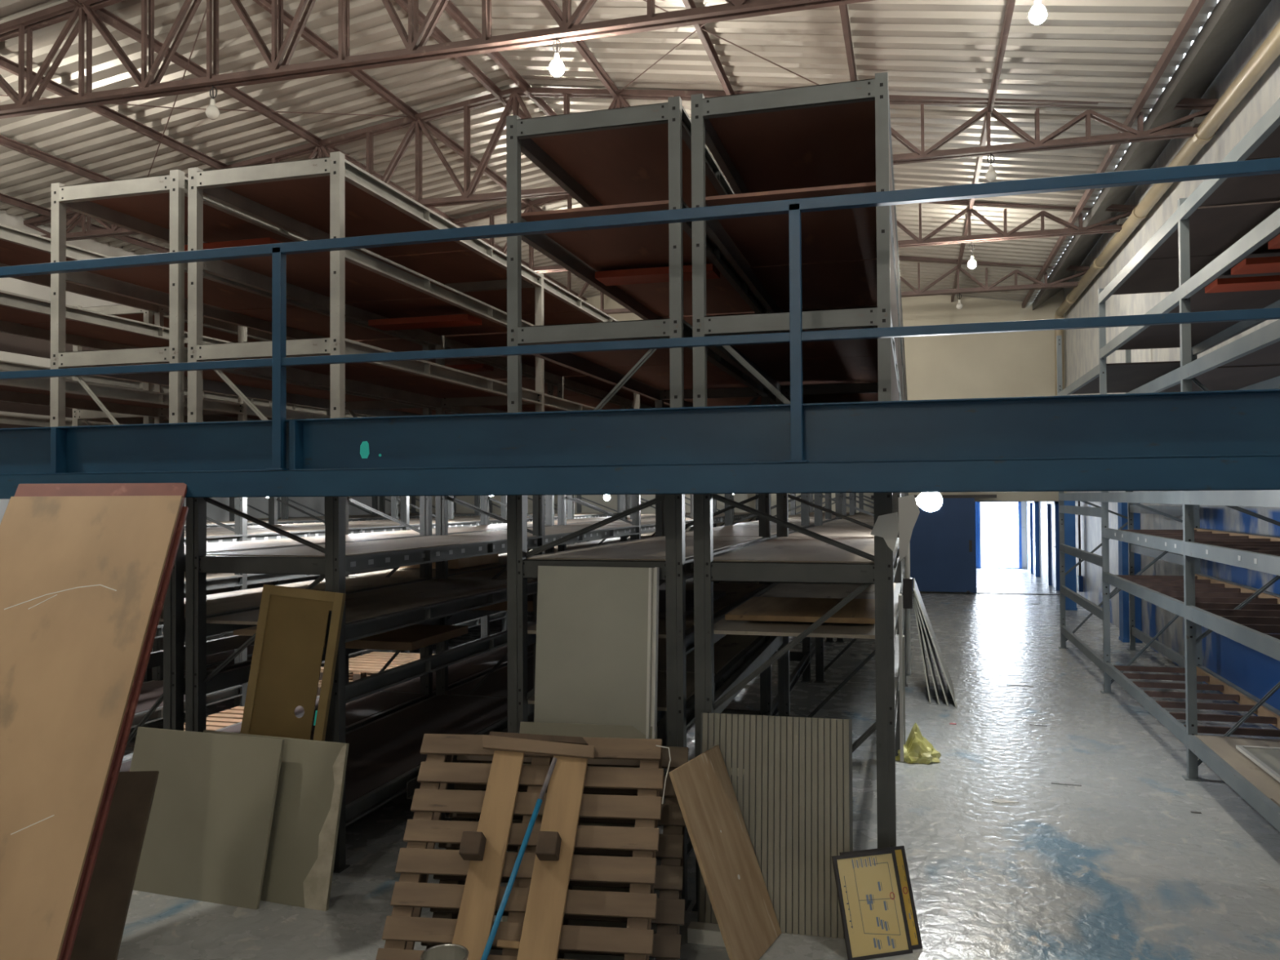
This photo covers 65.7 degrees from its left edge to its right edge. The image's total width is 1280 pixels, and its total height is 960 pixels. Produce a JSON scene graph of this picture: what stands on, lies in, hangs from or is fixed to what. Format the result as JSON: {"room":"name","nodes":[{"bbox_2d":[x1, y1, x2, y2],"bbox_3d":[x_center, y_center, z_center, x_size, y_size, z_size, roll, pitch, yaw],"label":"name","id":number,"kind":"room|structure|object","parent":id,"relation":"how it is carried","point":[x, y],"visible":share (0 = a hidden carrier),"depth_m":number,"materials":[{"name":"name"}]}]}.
{"room":"warehouse","nodes":[
{"label":"warehouse","id":0,"kind":"room"},
{"bbox_2d":[0,208,399,524],"bbox_3d":[-9.665,-0.926,12.018,0.200,6.600,27.000,-1,-1,15],"label":"wall","id":1,"kind":"structure","parent":0,"point":[7,284],"depth_m":15.58,"materials":[{"name":"white paint"}]},
{"bbox_2d":[0,0,1217,302],"bbox_3d":[-2.341,-4.465,10.317,14.900,1.134,27.505,-1,-1,15],"label":"ceiling","id":2,"kind":"structure","parent":0,"point":[1097,51],"depth_m":11.22,"materials":[{"name":"metal"}]},
{"bbox_2d":[0,134,114,182],"bbox_3d":[-7.660,-4.031,11.515,0.060,0.112,27.000,-1,-1,15],"label":"purlin","id":3,"kind":"object","parent":2,"relation":"attached to","point":[6,142],"visible":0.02,"depth_m":12.47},
{"bbox_2d":[0,55,227,168],"bbox_3d":[-6.263,-4.251,11.133,0.060,0.112,27.000,-1,-1,15],"label":"purlin","id":4,"kind":"object","parent":2,"relation":"attached to","point":[6,64],"visible":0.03,"depth_m":11.80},
{"bbox_2d":[66,0,587,301],"bbox_3d":[-4.866,-4.472,10.752,0.060,0.112,27.000,-1,-1,15],"label":"purlin","id":5,"kind":"object","parent":2,"relation":"attached to","point":[108,17],"visible":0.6,"depth_m":11.69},
{"bbox_2d":[253,0,543,211],"bbox_3d":[-3.518,-4.684,10.383,0.060,0.112,27.000,-1,-1,15],"label":"purlin","id":6,"kind":"object","parent":2,"relation":"attached to","point":[308,35],"visible":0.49,"depth_m":12.02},
{"bbox_2d":[0,0,875,119],"bbox_3d":[-2.495,-4.274,8.642,15.478,1.355,0.160,-1,-1,15],"label":"roof truss","id":7,"kind":"object","parent":2,"relation":"attached to","point":[571,28],"visible":1,"depth_m":8.81,"materials":[{"name":"metal"}]},
{"bbox_2d":[0,192,169,253],"bbox_3d":[-9.008,-3.819,11.883,0.060,0.112,27.000,-1,-1,15],"label":"purlin","id":8,"kind":"object","parent":7,"relation":"attached to","point":[4,198],"visible":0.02,"depth_m":14.61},
{"bbox_2d":[146,8,206,177],"bbox_3d":[-5.394,-4.356,11.466,0.014,0.605,5.599,0,-1,-33],"label":"rod","id":9,"kind":"object","parent":7,"relation":"attached to","point":[203,17],"visible":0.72,"depth_m":10.90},
{"bbox_2d":[0,94,414,117],"bbox_3d":[-5.394,-4.356,11.466,5.599,0.605,0.014,0,-1,-26],"label":"rod","id":10,"kind":"object","parent":7,"relation":"attached to","point":[0,95],"visible":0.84,"depth_m":11.85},
{"bbox_2d":[205,84,219,119],"bbox_3d":[-3.882,-3.430,9.011,0.124,0.312,0.124,-1,-1,15],"label":"hanging bulb","id":11,"kind":"object","parent":7,"relation":"hanging from","point":[212,112],"visible":1,"depth_m":8.99,"materials":[{"name":"white"}]},
{"bbox_2d":[549,37,564,76],"bbox_3d":[-0.682,-3.466,8.129,0.124,0.312,0.124,-1,-1,15],"label":"hanging bulb","id":12,"kind":"object","parent":7,"relation":"hanging from","point":[556,68],"visible":1,"depth_m":8.10,"materials":[{"name":"white"}]},
{"bbox_2d":[540,0,631,107],"bbox_3d":[-0.934,-4.705,9.671,0.060,0.112,27.000,-1,-1,15],"label":"purlin","id":13,"kind":"object","parent":7,"relation":"attached to","point":[580,46],"visible":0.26,"depth_m":11.12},
{"bbox_2d":[682,0,734,95],"bbox_3d":[0.436,-4.509,9.290,0.060,0.112,27.000,-1,-1,15],"label":"purlin","id":14,"kind":"object","parent":7,"relation":"attached to","point":[704,36],"visible":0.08,"depth_m":10.47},
{"bbox_2d":[643,0,819,84],"bbox_3d":[0.582,-4.500,9.820,4.641,0.429,0.014,0,-1,-37],"label":"rod","id":15,"kind":"object","parent":7,"relation":"attached to","point":[713,34],"visible":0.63,"depth_m":10.24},
{"bbox_2d":[839,4,857,80],"bbox_3d":[1.815,-4.311,8.906,0.060,0.112,27.000,-1,-1,15],"label":"purlin","id":16,"kind":"object","parent":7,"relation":"attached to","point":[843,9],"visible":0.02,"depth_m":9.68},
{"bbox_2d":[951,0,1015,302],"bbox_3d":[3.195,-4.114,8.522,0.060,0.112,27.000,-1,-1,15],"label":"purlin","id":17,"kind":"object","parent":7,"relation":"attached to","point":[1010,6],"visible":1,"depth_m":10.38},
{"bbox_2d":[1028,0,1047,24],"bbox_3d":[2.866,-3.475,7.150,0.124,0.372,0.124,-1,-1,15],"label":"bulb","id":18,"kind":"object","parent":7,"relation":"hanging from","point":[1037,14],"visible":1,"depth_m":7.11,"materials":[{"name":"white"}]},
{"bbox_2d":[394,0,526,119],"bbox_3d":[-2.410,-4.859,10.080,0.060,0.112,27.000,-1,-1,15],"label":"purlin","id":19,"kind":"object","parent":2,"relation":"attached to","point":[437,33],"visible":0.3,"depth_m":11.59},
{"bbox_2d":[439,0,557,115],"bbox_3d":[-2.025,-4.862,9.974,0.060,0.112,27.000,-1,-1,15],"label":"purlin","id":20,"kind":"object","parent":2,"relation":"attached to","point":[460,18],"visible":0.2,"depth_m":11.49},
{"bbox_2d":[23,87,1218,240],"bbox_3d":[-1.458,-4.213,12.401,15.478,1.355,0.160,-1,-1,15],"label":"roof truss","id":21,"kind":"object","parent":2,"relation":"attached to","point":[1165,131],"visible":0.43,"depth_m":12.19,"materials":[{"name":"metal"}]},
{"bbox_2d":[616,23,705,93],"bbox_3d":[0.582,-4.500,9.820,0.014,0.429,4.641,0,-1,-22],"label":"rod","id":22,"kind":"object","parent":21,"relation":"attached to","point":[703,24],"visible":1,"depth_m":10.73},
{"bbox_2d":[985,152,996,181],"bbox_3d":[3.864,-3.444,10.921,0.124,0.312,0.124,-1,-1,15],"label":"bulb","id":23,"kind":"object","parent":21,"relation":"hanging from","point":[991,175],"visible":1,"depth_m":10.90,"materials":[{"name":"white"}]},
{"bbox_2d":[451,187,1137,272],"bbox_3d":[-0.421,-4.152,16.160,15.478,1.355,0.160,-1,-1,15],"label":"roof truss","id":24,"kind":"object","parent":2,"relation":"attached to","point":[1097,228],"visible":0.24,"depth_m":14.63,"materials":[{"name":"metal"}]},
{"bbox_2d":[542,255,1089,314],"bbox_3d":[0.616,-4.092,19.919,15.478,1.355,0.160,-1,-1,15],"label":"roof truss","id":25,"kind":"object","parent":2,"relation":"attached to","point":[1058,284],"visible":0.21,"depth_m":18.35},
{"bbox_2d":[1022,0,1205,308],"bbox_3d":[4.585,-3.915,8.136,0.060,0.112,27.000,-1,-1,15],"label":"purlin","id":26,"kind":"object","parent":2,"relation":"attached to","point":[1195,6],"visible":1,"depth_m":10.08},
{"bbox_2d":[116,568,1279,959],"bbox_3d":[-1.013,2.427,13.727,15.900,0.150,35.400,-1,-1,15],"label":"floor","id":27,"kind":"structure","parent":0,"point":[1117,864],"depth_m":6.25,"materials":[{"name":"concrete"}]},
{"bbox_2d":[0,495,182,959],"bbox_3d":[-2.763,1.138,4.415,0.859,2.135,1.429,0,-1,-3],"label":"plywood sheet","id":28,"kind":"object","parent":27,"relation":"on","point":[80,576],"visible":1,"depth_m":4.58,"materials":[{"name":"brown wood"}]},
{"bbox_2d":[13,483,186,959],"bbox_3d":[-2.766,1.100,4.469,0.859,2.190,1.466,0,-1,-3],"label":"board","id":29,"kind":"object","parent":28,"relation":"on","point":[45,489],"visible":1,"depth_m":5.17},
{"bbox_2d":[70,770,159,959],"bbox_3d":[-2.523,1.815,4.597,0.367,0.787,0.518,0,-1,-4],"label":"board","id":30,"kind":"object","parent":27,"relation":"on","point":[99,936],"visible":0.54,"depth_m":4.60,"materials":[{"name":"wood"}]},
{"bbox_2d":[61,506,188,959],"bbox_3d":[-2.751,1.152,4.480,0.859,2.046,1.371,0,-1,-3],"label":"board","id":31,"kind":"object","parent":27,"relation":"on","point":[86,882],"visible":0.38,"depth_m":4.46,"materials":[{"name":"wood"}]},
{"bbox_2d":[129,726,284,909],"bbox_3d":[-2.401,1.802,5.358,0.992,0.826,0.218,-1,-1,19],"label":"panel","id":32,"kind":"object","parent":27,"relation":"on","point":[206,837],"visible":0.76,"depth_m":5.32,"materials":[{"name":"laminate"}]},
{"bbox_2d":[183,706,244,730],"bbox_3d":[-3.490,2.205,8.708,1.013,0.145,1.200,-1,-1,15],"label":"wooden pallet","id":33,"kind":"object","parent":27,"relation":"on","point":[226,717],"visible":0.11,"depth_m":8.88,"materials":[{"name":"wood"}]},
{"bbox_2d":[0,332,492,648],"bbox_3d":[-6.006,0.360,15.153,1.058,4.095,16.110,-1,-1,15],"label":"storage rack","id":34,"kind":"object","parent":27,"relation":"on","point":[10,343],"visible":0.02,"depth_m":11.40,"materials":[{"name":"metal"}]},
{"bbox_2d":[203,729,349,911],"bbox_3d":[-2.023,1.804,5.323,0.959,0.816,0.196,-1,-1,20],"label":"panel","id":35,"kind":"object","parent":27,"relation":"on","point":[299,869],"visible":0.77,"depth_m":5.22,"materials":[{"name":"laminate"}]},
{"bbox_2d":[240,584,346,741],"bbox_3d":[-2.002,1.407,5.562,0.649,1.618,0.254,-1,-1,16],"label":"door","id":36,"kind":"structure","parent":27,"relation":"on","point":[284,675],"depth_m":5.61,"materials":[{"name":"wood"}]},
{"bbox_2d":[0,223,620,728],"bbox_3d":[-3.032,0.327,14.334,1.088,4.095,16.110,-1,-1,15],"label":"storage rack","id":37,"kind":"object","parent":27,"relation":"on","point":[22,315],"visible":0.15,"depth_m":9.06,"materials":[{"name":"metal"}]},
{"bbox_2d":[72,304,574,682],"bbox_3d":[-3.619,0.363,16.155,0.988,4.095,12.910,-1,-1,15],"label":"storage rack","id":38,"kind":"object","parent":27,"relation":"on","point":[121,310],"visible":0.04,"depth_m":11.36,"materials":[{"name":"grey paint"}]},
{"bbox_2d":[229,496,435,520],"bbox_3d":[-5.747,0.446,20.060,1.008,4.095,6.510,-1,-1,15],"label":"storage rack","id":39,"kind":"object","parent":27,"relation":"on","point":[375,499],"visible":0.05,"depth_m":18.61,"materials":[{"name":"metal"}]},
{"bbox_2d":[316,672,377,696],"bbox_3d":[-2.845,2.242,11.019,1.012,0.145,1.201,-1,-1,15],"label":"wooden pallet","id":40,"kind":"object","parent":27,"relation":"on","point":[350,676],"visible":0.04,"depth_m":10.72,"materials":[{"name":"wood"}]},
{"bbox_2d":[319,651,434,682],"bbox_3d":[-2.833,2.093,11.070,1.012,0.145,1.201,-1,-1,15],"label":"wooden pallet","id":41,"kind":"object","parent":40,"relation":"on","point":[373,662],"visible":0.4,"depth_m":11.03,"materials":[{"name":"wood"}]},
{"bbox_2d":[49,169,690,771],"bbox_3d":[-1.095,0.305,13.800,1.008,4.095,16.110,-1,-1,15],"label":"storage rack","id":42,"kind":"object","parent":27,"relation":"on","point":[156,207],"visible":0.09,"depth_m":7.11,"materials":[{"name":"metal"}]},
{"bbox_2d":[184,237,282,251],"bbox_3d":[-2.943,-1.676,7.193,0.780,0.045,0.250,-1,-1,15],"label":"plank","id":43,"kind":"object","parent":42,"relation":"on","point":[253,242],"visible":0.29,"depth_m":7.04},
{"bbox_2d":[233,626,257,635],"bbox_3d":[-2.659,1.186,8.184,0.700,0.050,1.200,-1,-1,15],"label":"plywood offcut","id":44,"kind":"object","parent":42,"relation":"on","point":[251,631],"visible":0.11,"depth_m":7.68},
{"bbox_2d":[399,553,498,568],"bbox_3d":[-2.023,0.830,10.504,0.700,0.140,1.000,-1,-1,15],"label":"carton","id":45,"kind":"object","parent":42,"relation":"on","point":[459,563],"visible":0.29,"depth_m":10.17,"materials":[{"name":"cardboard"}]},
{"bbox_2d":[445,364,493,372],"bbox_3d":[-1.981,-1.182,10.551,0.800,0.045,0.250,-1,-1,15],"label":"plank","id":46,"kind":"object","parent":42,"relation":"on","point":[467,367],"visible":0.43,"depth_m":10.40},
{"bbox_2d":[420,943,469,959],"bbox_3d":[-0.718,1.958,3.649,0.176,0.424,0.176,-1,-1,15],"label":"paint can","id":47,"kind":"object","parent":27,"relation":"on","point":[446,951],"visible":1,"depth_m":3.72,"materials":[{"name":"silver metal"}]},
{"bbox_2d":[440,812,449,820],"bbox_3d":[-0.956,2.171,7.578,0.101,0.100,2.600,-1,-1,16],"label":"beam","id":48,"kind":"structure","parent":27,"relation":"on","point":[442,816],"depth_m":6.37,"materials":[{"name":"metal"}]},
{"bbox_3d":[-1.005,2.060,7.479,0.100,0.100,2.600,-1,-1,16],"label":"beam","id":49,"kind":"structure","parent":48,"relation":"on","visible":0},
{"bbox_2d":[406,713,533,799],"bbox_3d":[-1.030,1.949,7.391,0.101,0.100,2.600,-1,-1,16],"label":"beam","id":50,"kind":"structure","parent":49,"relation":"on","point":[413,784],"depth_m":6.24,"materials":[{"name":"metal"}]},
{"bbox_2d":[185,151,758,873],"bbox_3d":[-0.073,0.294,13.518,1.088,4.095,16.110,-1,-1,15],"label":"storage rack","id":51,"kind":"object","parent":27,"relation":"on","point":[331,197],"visible":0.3,"depth_m":6.87,"materials":[{"name":"metal"}]},
{"bbox_2d":[324,624,467,650],"bbox_3d":[-1.817,1.161,7.381,0.750,0.060,0.900,-1,-1,15],"label":"carton","id":52,"kind":"object","parent":51,"relation":"on","point":[415,637],"visible":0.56,"depth_m":7.11,"materials":[{"name":"cardboard"}]},
{"bbox_2d":[368,314,481,330],"bbox_3d":[-1.684,-1.234,7.772,0.850,0.045,0.250,-1,-1,15],"label":"plank","id":53,"kind":"object","parent":51,"relation":"on","point":[455,320],"visible":1,"depth_m":7.70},
{"bbox_2d":[375,733,663,959],"bbox_3d":[-0.503,1.748,4.436,1.190,1.048,0.878,0,-1,8],"label":"wooden pallet","id":54,"kind":"object","parent":27,"relation":"on","point":[405,926],"visible":0.82,"depth_m":4.42,"materials":[{"name":"brown wood"}]},
{"bbox_2d":[452,731,595,959],"bbox_3d":[-0.505,1.642,4.399,0.546,0.885,0.722,0,-1,6],"label":"frame","id":55,"kind":"object","parent":54,"relation":"on","point":[486,848],"visible":1,"depth_m":4.35,"materials":[{"name":"brown wood"}]},
{"bbox_2d":[480,757,557,959],"bbox_3d":[-0.542,1.696,4.314,0.027,0.816,0.705,-1,-1,25],"label":"handle","id":56,"kind":"object","parent":55,"relation":"in","point":[485,955],"visible":1,"depth_m":4.32,"materials":[{"name":"blue"}]},
{"bbox_2d":[420,746,688,959],"bbox_3d":[-0.365,1.828,4.566,1.169,1.065,0.890,0,-1,7],"label":"wooden pallet","id":57,"kind":"object","parent":27,"relation":"on","point":[670,907],"visible":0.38,"depth_m":4.53,"materials":[{"name":"brown wood"}]},
{"bbox_2d":[502,721,657,928],"bbox_3d":[-0.293,1.722,4.929,0.719,0.946,0.334,-1,-1,11],"label":"panel","id":58,"kind":"object","parent":27,"relation":"on","point":[597,731],"visible":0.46,"depth_m":5.05,"materials":[{"name":"laminate"}]},
{"bbox_2d":[533,565,659,893],"bbox_3d":[-0.240,1.322,5.114,0.674,1.746,0.161,-1,-1,19],"label":"panel","id":59,"kind":"object","parent":27,"relation":"on","point":[597,650],"visible":0.4,"depth_m":5.14,"materials":[{"name":"white laminate"}]},
{"bbox_2d":[506,96,856,910],"bbox_3d":[1.884,0.227,12.979,1.028,4.185,16.110,-1,-1,15],"label":"storage rack","id":60,"kind":"object","parent":27,"relation":"on","point":[633,159],"visible":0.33,"depth_m":5.83,"materials":[{"name":"metal"}]},
{"bbox_2d":[595,263,719,285],"bbox_3d":[0.118,-1.375,6.655,0.800,0.045,0.250,-1,-1,15],"label":"plank","id":61,"kind":"object","parent":60,"relation":"on","point":[658,274],"visible":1,"depth_m":6.61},
{"bbox_2d":[658,590,725,617],"bbox_3d":[0.088,0.800,6.499,0.700,0.030,1.400,-1,-1,15],"label":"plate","id":62,"kind":"object","parent":60,"relation":"on","point":[662,593],"visible":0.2,"depth_m":6.46,"materials":[{"name":"metal"}]},
{"bbox_2d":[687,921,724,946],"bbox_3d":[0.393,2.146,4.671,0.330,0.070,0.080,-1,-1,15],"label":"strip","id":63,"kind":"object","parent":27,"relation":"on","point":[700,933],"visible":0.57,"depth_m":4.66,"materials":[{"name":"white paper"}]},
{"bbox_2d":[668,745,781,959],"bbox_3d":[0.405,1.745,4.609,0.337,0.870,0.537,-1,-1,27],"label":"plank","id":64,"kind":"object","parent":27,"relation":"on","point":[745,916],"visible":1,"depth_m":4.58,"materials":[{"name":"brown wood"}]},
{"bbox_2d":[697,712,853,938],"bbox_3d":[0.661,1.680,4.872,0.750,1.010,0.165,-1,-1,14],"label":"panel","id":65,"kind":"object","parent":27,"relation":"on","point":[791,777],"visible":0.67,"depth_m":4.86,"materials":[{"name":"grey paint"}]},
{"bbox_2d":[690,71,908,911],"bbox_3d":[2.886,0.216,12.703,1.048,4.185,16.110,-1,-1,15],"label":"storage rack","id":66,"kind":"object","parent":27,"relation":"on","point":[831,139],"visible":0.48,"depth_m":5.51,"materials":[{"name":"metal"}]},
{"bbox_2d":[0,388,1279,498],"bbox_3d":[-3.234,-0.093,5.770,15.460,0.402,0.600,-1,-1,15],"label":"steel beam","id":67,"kind":"object","parent":66,"relation":"attached to","point":[1224,440],"visible":0.94,"depth_m":4.56,"materials":[{"name":"metal"}]},
{"bbox_2d":[0,157,1279,471],"bbox_3d":[-3.301,-0.622,5.548,15.460,1.178,0.090,-1,-1,15],"label":"guard rail","id":68,"kind":"object","parent":67,"relation":"on","point":[279,362],"visible":0.86,"depth_m":4.54,"materials":[{"name":"metal"}]},
{"bbox_2d":[724,596,875,623],"bbox_3d":[0.981,0.752,5.787,0.800,0.030,1.000,-1,-1,15],"label":"wooden board","id":69,"kind":"object","parent":66,"relation":"on","point":[757,608],"visible":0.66,"depth_m":5.58,"materials":[{"name":"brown wood"}]},
{"bbox_2d":[870,511,899,551],"bbox_3d":[1.187,0.252,4.810,0.136,0.193,0.002,-1,-1,15],"label":"paper notice","id":70,"kind":"object","parent":66,"relation":"attached to","point":[886,526],"visible":1,"depth_m":4.80,"materials":[{"name":"white"}]},
{"bbox_2d":[898,594,905,761],"bbox_3d":[1.592,1.198,6.026,0.032,1.000,0.100,-1,-1,15],"label":"strips","id":71,"kind":"object","parent":66,"relation":"on","point":[901,638],"visible":1,"depth_m":5.98,"materials":[{"name":"grey metal"}]},
{"bbox_2d":[902,541,912,675],"bbox_3d":[1.795,0.733,6.652,0.060,1.150,0.100,-1,-1,15],"label":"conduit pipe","id":72,"kind":"object","parent":66,"relation":"attached to","point":[907,580],"visible":0.91,"depth_m":6.63,"materials":[{"name":"grey metal"}]},
{"bbox_2d":[898,494,919,560],"bbox_3d":[1.467,0.262,5.402,0.113,0.366,0.002,-1,-1,15],"label":"paper notice","id":73,"kind":"object","parent":66,"relation":"attached to","point":[908,510],"visible":0.95,"depth_m":5.41,"materials":[{"name":"white"}]},
{"bbox_2d":[915,492,942,511],"bbox_3d":[2.307,0.171,8.123,0.326,0.185,0.198,-1,-1,15],"label":"bulb","id":74,"kind":"object","parent":66,"relation":"attached to","point":[927,501],"visible":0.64,"depth_m":8.05,"materials":[{"name":"white"}]},
{"bbox_2d":[831,848,912,959],"bbox_3d":[1.076,1.968,4.601,0.320,0.426,0.173,0,-1,-16],"label":"framed sign","id":75,"kind":"object","parent":27,"relation":"on","point":[873,912],"visible":1,"depth_m":4.60,"materials":[{"name":"yellow"}]},
{"bbox_2d":[844,857,900,948],"bbox_3d":[1.071,1.962,4.598,0.244,0.395,0.004,0,-21,-16],"label":"art","id":76,"kind":"object","parent":75,"relation":"attached to","point":[867,857],"depth_m":4.60},
{"bbox_2d":[840,845,922,949],"bbox_3d":[1.127,1.965,4.644,0.332,0.426,0.173,0,-1,-16],"label":"framed sign","id":77,"kind":"object","parent":27,"relation":"on","point":[908,896],"visible":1,"depth_m":4.68,"materials":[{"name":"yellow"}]},
{"bbox_2d":[895,722,941,764],"bbox_3d":[2.195,2.075,7.895,0.386,0.303,0.284,-1,-1,15],"label":"plastic bag","id":78,"kind":"object","parent":27,"relation":"on","point":[917,748],"visible":0.85,"depth_m":7.81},
{"bbox_2d":[913,600,931,702],"bbox_3d":[3.040,1.761,10.704,0.164,1.022,1.300,-1,-1,15],"label":"sheet","id":79,"kind":"object","parent":27,"relation":"on","point":[920,635],"visible":0.83,"depth_m":10.10,"materials":[{"name":"metal"}]},
{"bbox_2d":[913,595,939,704],"bbox_3d":[3.064,1.734,10.636,0.248,1.073,1.300,-1,-1,15],"label":"sheet","id":80,"kind":"object","parent":27,"relation":"on","point":[925,640],"visible":0.86,"depth_m":10.04,"materials":[{"name":"metal"}]},
{"bbox_2d":[913,591,948,706],"bbox_3d":[3.088,1.708,10.569,0.330,1.123,1.300,-1,-1,15],"label":"sheet","id":81,"kind":"object","parent":27,"relation":"on","point":[927,635],"visible":0.84,"depth_m":10.00,"materials":[{"name":"metal"}]},
{"bbox_2d":[913,577,957,707],"bbox_3d":[3.112,1.681,10.504,0.411,1.174,1.300,-1,-1,15],"label":"sheet","id":82,"kind":"object","parent":27,"relation":"on","point":[916,589],"visible":1,"depth_m":10.15,"materials":[{"name":"metal"}]},
{"bbox_2d":[1059,500,1077,610],"bbox_3d":[7.866,1.317,18.247,0.260,2.120,0.300,-1,-1,15],"label":"wall column","id":83,"kind":"structure","parent":27,"relation":"on","point":[1069,519],"depth_m":18.11,"materials":[{"name":"metal"}]},
{"bbox_2d":[1117,502,1142,643],"bbox_3d":[7.021,1.250,14.228,0.260,2.120,0.300,-1,-1,15],"label":"wall column","id":84,"kind":"structure","parent":27,"relation":"on","point":[1124,635],"depth_m":14.11,"materials":[{"name":"metal"}]},
{"bbox_2d":[1056,97,1279,831],"bbox_3d":[4.919,0.077,8.830,0.988,4.300,9.900,-1,-1,15],"label":"storage rack","id":85,"kind":"object","parent":27,"relation":"on","point":[1223,223],"visible":0.87,"depth_m":7.88,"materials":[{"name":"metal"}]},
{"bbox_2d":[1204,275,1279,293],"bbox_3d":[4.329,-1.346,6.764,0.780,0.040,0.300,-1,-1,15],"label":"plank","id":86,"kind":"object","parent":85,"relation":"on","point":[1260,282],"visible":1,"depth_m":6.73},
{"bbox_2d":[1231,256,1279,275],"bbox_3d":[4.169,-1.356,6.186,0.780,0.040,0.300,-1,-1,15],"label":"plank","id":87,"kind":"object","parent":85,"relation":"on","point":[1272,264],"visible":1,"depth_m":6.20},
{"bbox_2d":[1235,745,1279,782],"bbox_3d":[4.062,1.814,5.594,0.580,0.022,2.400,-1,-1,15],"label":"tray","id":88,"kind":"object","parent":85,"relation":"on","point":[1268,758],"visible":1,"depth_m":6.55,"materials":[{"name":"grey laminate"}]},
{"bbox_2d":[1267,234,1279,248],"bbox_3d":[3.983,-1.367,5.511,0.780,0.040,0.300,-1,-1,15],"label":"plank","id":89,"kind":"object","parent":85,"relation":"on","point":[1274,243],"visible":1,"depth_m":5.68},
{"bbox_2d":[408,288,1066,593],"bbox_3d":[1.515,-1.298,23.050,15.500,7.600,0.200,-1,-1,15],"label":"wall","id":90,"kind":"structure","parent":0,"point":[1016,363],"depth_m":21.44,"materials":[{"name":"beige paint"}]},
{"bbox_2d":[871,494,996,593],"bbox_3d":[6.335,1.381,21.423,2.600,2.115,0.170,-1,-1,15],"label":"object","id":91,"kind":"structure","parent":90,"relation":"in","point":[943,555],"depth_m":21.29,"materials":[{"name":"blue"}]},
{"bbox_2d":[964,591,1059,595],"bbox_3d":[8.003,2.422,21.148,2.040,0.012,0.220,-1,-1,15],"label":"trim","id":92,"kind":"structure","parent":90,"relation":"attached to","point":[976,592],"depth_m":21.10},
{"bbox_2d":[977,501,1026,568],"bbox_3d":[10.088,1.350,28.735,2.050,2.400,0.200,-1,-1,15],"label":"wall","id":93,"kind":"structure","parent":0,"point":[1024,537],"depth_m":28.38,"materials":[{"name":"white paint"}]},
{"bbox_2d":[975,502,977,568],"bbox_3d":[9.546,1.558,28.720,0.410,1.990,0.090,-1,-1,15],"label":"trim","id":94,"kind":"structure","parent":93,"relation":"attached to","point":[975,502],"depth_m":28.63,"materials":[{"name":"blue paint"}]},
{"bbox_2d":[977,501,1022,568],"bbox_3d":[10.358,1.552,28.616,1.190,1.990,0.280,-1,-1,15],"label":"door frame","id":95,"kind":"structure","parent":93,"relation":"in","point":[1019,503],"depth_m":28.48,"materials":[{"name":"blue paint"}]},
{"bbox_2d":[1026,0,1279,729],"bbox_3d":[6.533,-1.032,11.702,0.200,6.600,35.000,-1,-1,15],"label":"wall","id":96,"kind":"structure","parent":0,"point":[1256,673],"depth_m":12.26,"materials":[{"name":"paint"}]},
{"bbox_2d":[1031,502,1035,574],"bbox_3d":[10.353,1.546,26.065,0.120,1.890,1.000,-1,-1,15],"label":"door","id":97,"kind":"structure","parent":96,"relation":"in","point":[1033,504],"depth_m":26.27,"materials":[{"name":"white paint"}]},
{"bbox_2d":[1029,501,1039,577],"bbox_3d":[10.363,1.501,26.063,0.098,2.000,1.180,-1,-1,15],"label":"trim","id":98,"kind":"structure","parent":96,"relation":"attached to","point":[1036,503],"depth_m":25.51,"materials":[{"name":"blue paint"}]},
{"bbox_2d":[1049,503,1055,587],"bbox_3d":[9.369,1.488,22.498,0.120,1.890,1.200,-1,-1,15],"label":"door","id":99,"kind":"structure","parent":96,"relation":"in","point":[1051,505],"depth_m":22.67,"materials":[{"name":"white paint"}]},
{"bbox_2d":[1046,501,1059,591],"bbox_3d":[9.380,1.443,22.496,0.098,2.000,1.380,-1,-1,15],"label":"trim","id":100,"kind":"structure","parent":96,"relation":"attached to","point":[1055,503],"depth_m":21.85,"materials":[{"name":"blue paint"}]},
{"bbox_2d":[1077,501,1083,591],"bbox_3d":[8.432,1.237,19.026,0.080,1.800,0.160,-1,-1,15],"label":"pipe","id":101,"kind":"object","parent":96,"relation":"attached to","point":[1080,578],"visible":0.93,"depth_m":19.01,"materials":[{"name":"grey"}]},
{"bbox_2d":[1032,0,1271,310],"bbox_3d":[5.054,-4.049,8.008,0.616,0.460,27.000,-1,-1,15],"label":"trim","id":102,"kind":"structure","parent":96,"relation":"attached to","point":[1229,22],"depth_m":10.18,"materials":[{"name":"metal"}]},
{"bbox_2d":[1188,115,1206,127],"bbox_3d":[5.895,-3.718,10.344,0.248,0.070,0.240,-1,-1,15],"label":"wall bracket","id":103,"kind":"object","parent":96,"relation":"attached to","point":[1197,121],"visible":0.29,"depth_m":10.26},
{"bbox_2d":[1054,21,1279,395],"bbox_3d":[5.248,-2.869,7.979,0.194,1.797,26.683,-1,-1,15],"label":"pipe","id":104,"kind":"object","parent":103,"relation":"attached to","point":[1268,51],"visible":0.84,"depth_m":10.68,"materials":[{"name":"metal"}]},
{"label":"outside","id":105,"kind":"structure","parent":0,"visible":0},
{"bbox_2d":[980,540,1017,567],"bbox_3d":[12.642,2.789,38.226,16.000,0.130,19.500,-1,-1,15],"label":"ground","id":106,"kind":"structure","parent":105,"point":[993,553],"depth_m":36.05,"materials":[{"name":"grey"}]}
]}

